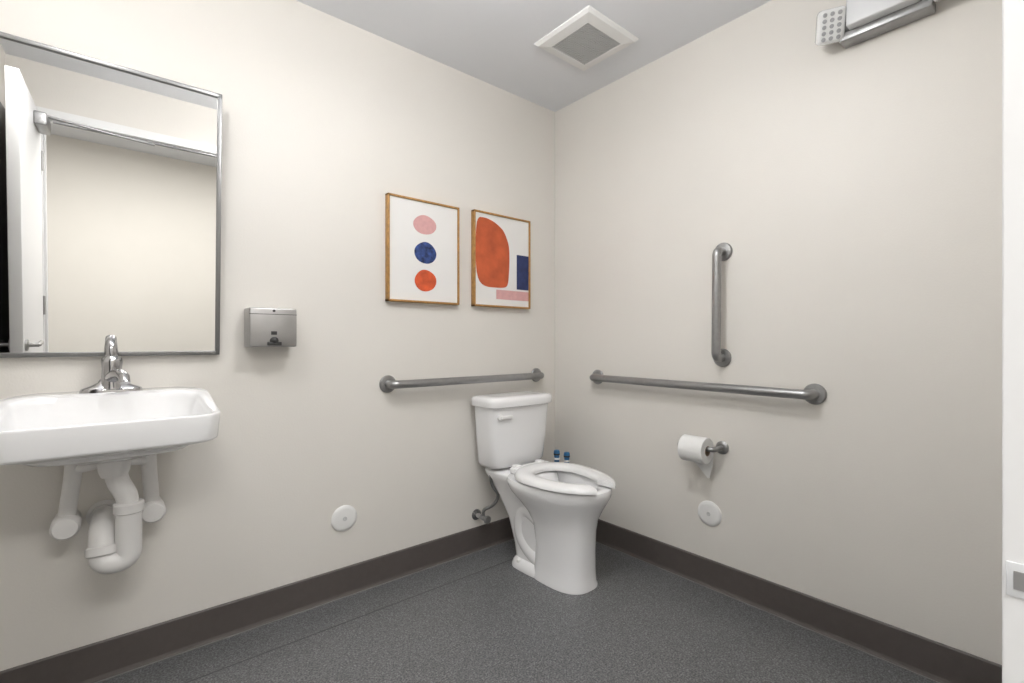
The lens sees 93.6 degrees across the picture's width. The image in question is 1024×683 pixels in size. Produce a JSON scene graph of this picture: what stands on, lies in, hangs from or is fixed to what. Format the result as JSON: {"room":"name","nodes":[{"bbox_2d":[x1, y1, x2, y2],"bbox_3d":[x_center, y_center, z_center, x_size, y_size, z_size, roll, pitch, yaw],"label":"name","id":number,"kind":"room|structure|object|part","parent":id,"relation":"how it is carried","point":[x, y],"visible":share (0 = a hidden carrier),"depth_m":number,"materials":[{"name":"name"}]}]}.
{"room":"public restroom","nodes":[
{"label":"public restroom","id":0,"kind":"room"},
{"bbox_2d":[0,0,554,670],"bbox_3d":[-0.731,-0.142,2.113,2.710,2.444,0.120,0,0,-40],"label":"wall","id":1,"kind":"structure","parent":0,"point":[325,116],"depth_m":1.94,"materials":[{"name":"paint"}]},
{"bbox_2d":[0,387,219,573],"bbox_3d":[-1.162,0.415,1.397,0.500,0.518,0.424,0,0,-40],"label":"wall-mounted sink","id":2,"kind":"object","parent":1,"relation":"attached to","point":[109,433],"visible":1,"depth_m":1.38,"materials":[{"name":"porcelain"},{"name":"white plastic"}]},
{"bbox_2d":[0,387,219,466],"bbox_3d":[-1.161,0.251,1.397,0.500,0.189,0.423,0,0,-40],"label":"basin","id":3,"kind":"object","parent":2,"relation":"in","point":[109,429],"depth_m":1.33,"materials":[{"name":"white ceramic"}]},
{"bbox_2d":[79,336,141,392],"bbox_3d":[-1.240,0.071,1.473,0.147,0.180,0.156,0,0,-25],"label":"faucet","id":4,"kind":"object","parent":2,"relation":"on","point":[113,378],"visible":0.98,"depth_m":1.49,"materials":[{"name":"silver metal"}]},
{"bbox_3d":[-1.258,0.140,1.513,0.153,0.043,0.052,0,0,-40],"label":"deck plate","id":5,"kind":"part","parent":4,"relation":"part of","materials":[{"name":"silver metal"}]},
{"bbox_3d":[-1.259,0.017,1.513,0.037,0.071,0.047,0,0,-40],"label":"handle","id":6,"kind":"part","parent":4,"relation":"part of","materials":[{"name":"silver metal"}]},
{"bbox_3d":[-1.203,0.107,1.469,0.134,0.048,0.038,0,0,36],"label":"spout","id":7,"kind":"part","parent":4,"relation":"part of","materials":[{"name":"silver metal"}]},
{"bbox_2d":[0,31,221,357],"bbox_3d":[-1.276,-0.412,1.526,0.608,0.917,0.075,0,0,-40],"label":"framed mirror","id":8,"kind":"object","parent":1,"relation":"attached to","point":[110,173],"visible":0.97,"depth_m":1.51,"materials":[{"name":"grey mirror"}]},
{"bbox_3d":[-1.293,0.040,1.546,0.608,0.014,0.022,0,3,-40],"label":"frame","id":9,"kind":"part","parent":8,"relation":"part of","materials":[{"name":"grey metal"}]},
{"bbox_3d":[-1.260,-0.863,1.506,0.608,0.014,0.022,0,3,-40],"label":"frame","id":10,"kind":"part","parent":8,"relation":"part of","materials":[{"name":"grey metal"}]},
{"bbox_3d":[-1.048,-0.412,1.717,0.014,0.918,0.022,0,3,-40],"label":"frame","id":11,"kind":"part","parent":8,"relation":"part of","materials":[{"name":"grey metal"}]},
{"bbox_2d":[0,517,513,682],"bbox_3d":[-0.687,1.020,2.061,2.470,0.120,0.017,0,0,-40],"label":"baseboard","id":12,"kind":"structure","parent":1,"relation":"attached to","point":[100,660],"depth_m":1.79,"materials":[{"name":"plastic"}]},
{"bbox_2d":[244,307,296,346],"bbox_3d":[-0.908,-0.052,1.815,0.163,0.145,0.109,0,0,-40],"label":"soap dispenser","id":13,"kind":"object","parent":1,"relation":"attached to","point":[263,327],"visible":1,"depth_m":1.78,"materials":[{"name":"metal"}]},
{"bbox_3d":[-0.879,0.008,1.782,0.047,0.012,0.013,0,0,-40],"label":"push plate","id":14,"kind":"part","parent":13,"relation":"part of","materials":[{"name":"grey"}]},
{"bbox_2d":[331,505,356,531],"bbox_3d":[-0.711,0.752,2.043,0.110,0.110,0.012,0,0,-40],"label":"cover","id":15,"kind":"object","parent":1,"relation":"attached to","point":[344,517],"visible":1,"depth_m":2.04,"materials":[{"name":"white plastic"}]},
{"bbox_2d":[385,193,459,304],"bbox_3d":[-0.416,-0.423,2.278,0.381,0.483,0.029,0,0,-40],"label":"framed art print","id":16,"kind":"object","parent":1,"relation":"attached to","point":[422,237],"visible":1,"depth_m":2.26,"materials":[{"name":"white paper"}]},
{"bbox_3d":[-0.558,-0.423,2.159,0.009,0.483,0.029,0,0,-40],"label":"frame","id":17,"kind":"part","parent":16,"relation":"part of","materials":[{"name":"brown wood"}]},
{"bbox_3d":[-0.416,-0.186,2.278,0.381,0.009,0.029,0,0,-40],"label":"frame","id":18,"kind":"part","parent":16,"relation":"part of","materials":[{"name":"brown wood"}]},
{"bbox_3d":[-0.416,-0.660,2.278,0.381,0.009,0.029,0,0,-40],"label":"frame","id":19,"kind":"part","parent":16,"relation":"part of","materials":[{"name":"brown wood"}]},
{"bbox_3d":[-0.273,-0.423,2.398,0.009,0.483,0.029,0,0,-40],"label":"frame","id":20,"kind":"part","parent":16,"relation":"part of","materials":[{"name":"brown wood"}]},
{"bbox_2d":[379,368,543,392],"bbox_3d":[-0.189,0.192,2.438,0.991,0.079,0.076,0,0,-40],"label":"grab bar","id":21,"kind":"object","parent":1,"relation":"attached to","point":[387,384],"visible":1,"depth_m":2.31,"materials":[{"name":"metal"}]},
{"bbox_3d":[-0.188,0.192,2.438,0.949,0.037,0.074,0,0,-40],"label":"rail","id":22,"kind":"part","parent":21,"relation":"part of","materials":[{"name":"metal"}]},
{"bbox_2d":[471,209,530,308],"bbox_3d":[-0.053,-0.428,2.582,0.385,0.492,0.029,0,0,-40],"label":"framed art print","id":23,"kind":"object","parent":1,"relation":"attached to","point":[500,244],"visible":1,"depth_m":2.56,"materials":[{"name":"white paper"}]},
{"bbox_3d":[-0.197,-0.428,2.461,0.009,0.492,0.029,0,0,-40],"label":"frame","id":24,"kind":"part","parent":23,"relation":"part of","materials":[{"name":"brown wood"}]},
{"bbox_3d":[-0.053,-0.186,2.582,0.385,0.009,0.029,0,0,-40],"label":"frame","id":25,"kind":"part","parent":23,"relation":"part of","materials":[{"name":"brown wood"}]},
{"bbox_3d":[-0.053,-0.669,2.582,0.385,0.009,0.029,0,0,-40],"label":"frame","id":26,"kind":"part","parent":23,"relation":"part of","materials":[{"name":"brown wood"}]},
{"bbox_3d":[0.091,-0.428,2.702,0.009,0.492,0.029,0,0,-40],"label":"frame","id":27,"kind":"part","parent":23,"relation":"part of","materials":[{"name":"brown wood"}]},
{"bbox_2d":[98,539,936,682],"bbox_3d":[0.304,1.130,0.306,5.200,0.101,4.220,0,0,-40],"label":"floor","id":28,"kind":"structure","parent":0,"point":[642,622],"depth_m":1.74,"materials":[{"name":"plastic"}]},
{"bbox_2d":[471,391,615,594],"bbox_3d":[0.158,0.676,2.295,0.427,0.808,0.741,0,0,-40],"label":"toilet","id":29,"kind":"object","parent":28,"relation":"on","point":[554,509],"visible":1,"depth_m":2.24,"materials":[{"name":"white ceramic"}]},
{"bbox_3d":[-0.122,0.895,2.415,0.040,0.040,0.014,0,0,-40],"label":"valve handle","id":30,"kind":"part","parent":29,"relation":"part of","materials":[{"name":"metal"}]},
{"bbox_3d":[-0.025,0.368,2.327,0.073,0.018,0.011,0,0,-40],"label":"trip lever","id":31,"kind":"part","parent":29,"relation":"part of","materials":[{"name":"white plastic"}]},
{"bbox_3d":[0.004,0.472,2.482,0.390,0.315,0.198,0,0,-40],"label":"tank","id":32,"kind":"part","parent":29,"relation":"part of","materials":[{"name":"white ceramic"}]},
{"bbox_3d":[0.007,0.297,2.478,0.422,0.051,0.223,0,0,-40],"label":"tank lid","id":33,"kind":"part","parent":29,"relation":"part of","materials":[{"name":"white ceramic"}]},
{"bbox_3d":[0.228,0.858,2.214,0.372,0.444,0.505,0,0,-40],"label":"bowl","id":34,"kind":"part","parent":29,"relation":"part of","materials":[{"name":"white ceramic"}]},
{"bbox_3d":[0.239,0.616,2.201,0.384,0.027,0.489,0,0,-40],"label":"seat","id":35,"kind":"part","parent":29,"relation":"part of","materials":[{"name":"white plastic"}]},
{"bbox_2d":[554,450,569,462],"bbox_3d":[0.271,0.835,2.622,0.127,0.489,0.127,0,0,-40],"label":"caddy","id":36,"kind":"object","parent":28,"relation":"on","point":[556,452],"visible":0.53,"depth_m":2.61,"materials":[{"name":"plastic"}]},
{"bbox_2d":[296,0,770,111],"bbox_3d":[0.304,-1.414,0.306,5.200,0.100,4.220,0,0,-40],"label":"ceiling","id":37,"kind":"structure","parent":0,"point":[492,42],"depth_m":2.11,"materials":[{"name":"white paint"}]},
{"bbox_2d":[534,5,638,70],"bbox_3d":[0.336,-1.353,2.182,0.335,0.022,0.327,0,0,-40],"label":"ceiling vent","id":38,"kind":"object","parent":37,"relation":"in","point":[589,37],"visible":1,"depth_m":2.15,"materials":[{"name":"white plastic"}]},
{"bbox_2d":[552,23,619,64],"bbox_3d":[0.336,-1.347,2.182,0.221,0.009,0.216,0,0,-40],"label":"grille","id":39,"kind":"object","parent":38,"relation":"attached to","point":[585,44],"depth_m":2.18,"materials":[{"name":"grey metal"}]},
{"bbox_2d":[555,0,1001,664],"bbox_3d":[0.978,-0.142,2.089,0.120,2.444,2.110,0,0,-40],"label":"wall","id":40,"kind":"structure","parent":0,"point":[855,192],"depth_m":1.83,"materials":[{"name":"paint"}]},
{"bbox_2d":[678,434,728,477],"bbox_3d":[0.816,0.502,2.084,0.134,0.182,0.188,0,0,-40],"label":"toilet paper holder","id":41,"kind":"object","parent":40,"relation":"attached to","point":[699,450],"visible":1,"depth_m":2.06,"materials":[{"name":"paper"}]},
{"bbox_3d":[0.826,0.458,2.100,0.078,0.021,0.162,0,0,-40],"label":"arm","id":42,"kind":"part","parent":41,"relation":"part of","materials":[{"name":"metal"}]},
{"bbox_2d":[589,370,826,404],"bbox_3d":[0.772,0.195,2.181,0.076,0.084,1.124,0,0,-40],"label":"grab bar","id":43,"kind":"object","parent":40,"relation":"attached to","point":[815,394],"visible":1,"depth_m":1.99,"materials":[{"name":"metal"}]},
{"bbox_2d":[698,501,721,526],"bbox_3d":[0.867,0.758,2.117,0.012,0.110,0.110,0,0,-40],"label":"cover","id":44,"kind":"object","parent":40,"relation":"attached to","point":[710,514],"visible":1,"depth_m":2.11,"materials":[{"name":"white plastic"}]},
{"bbox_2d":[711,243,732,366],"bbox_3d":[0.881,-0.158,2.051,0.076,0.535,0.083,0,0,-40],"label":"grab bar","id":45,"kind":"object","parent":40,"relation":"attached to","point":[723,251],"visible":1,"depth_m":2.03,"materials":[{"name":"metal"}]},
{"bbox_3d":[0.881,-0.158,2.050,0.074,0.493,0.041,0,0,-40],"label":"rail","id":46,"kind":"part","parent":45,"relation":"part of","materials":[{"name":"metal"}]},
{"bbox_2d":[596,519,1001,682],"bbox_3d":[0.887,1.020,2.091,0.017,0.120,1.990,0,0,-40],"label":"baseboard","id":47,"kind":"structure","parent":40,"relation":"attached to","point":[939,662],"depth_m":1.79,"materials":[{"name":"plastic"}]},
{"bbox_2d":[815,0,939,48],"bbox_3d":[1.231,-1.135,1.586,0.135,0.170,0.417,0,0,-40],"label":"emergency light","id":48,"kind":"object","parent":40,"relation":"attached to","point":[859,21],"visible":1,"depth_m":1.62,"materials":[{"name":"white plastic"}]},
{"bbox_3d":[-0.003,-0.142,-0.028,4.100,2.444,0.120,0,0,-40],"label":"wall","id":49,"kind":"structure","parent":0,"visible":0},
{"bbox_2d":[1002,0,1023,682],"bbox_3d":[0.133,-0.020,0.083,1.004,2.200,0.141,0,0,-40],"label":"door frame","id":50,"kind":"structure","parent":49,"relation":"attached to","point":[1012,10],"depth_m":0.42,"materials":[{"name":"white"}]},
{"bbox_2d":[1006,561,1023,598],"bbox_3d":[0.449,0.209,0.412,0.002,0.030,0.036,0,0,-40],"label":"strike plate","id":51,"kind":"object","parent":49,"relation":"attached to","point":[1014,571],"visible":1,"depth_m":0.42,"materials":[{"name":"white metal"}]}
]}

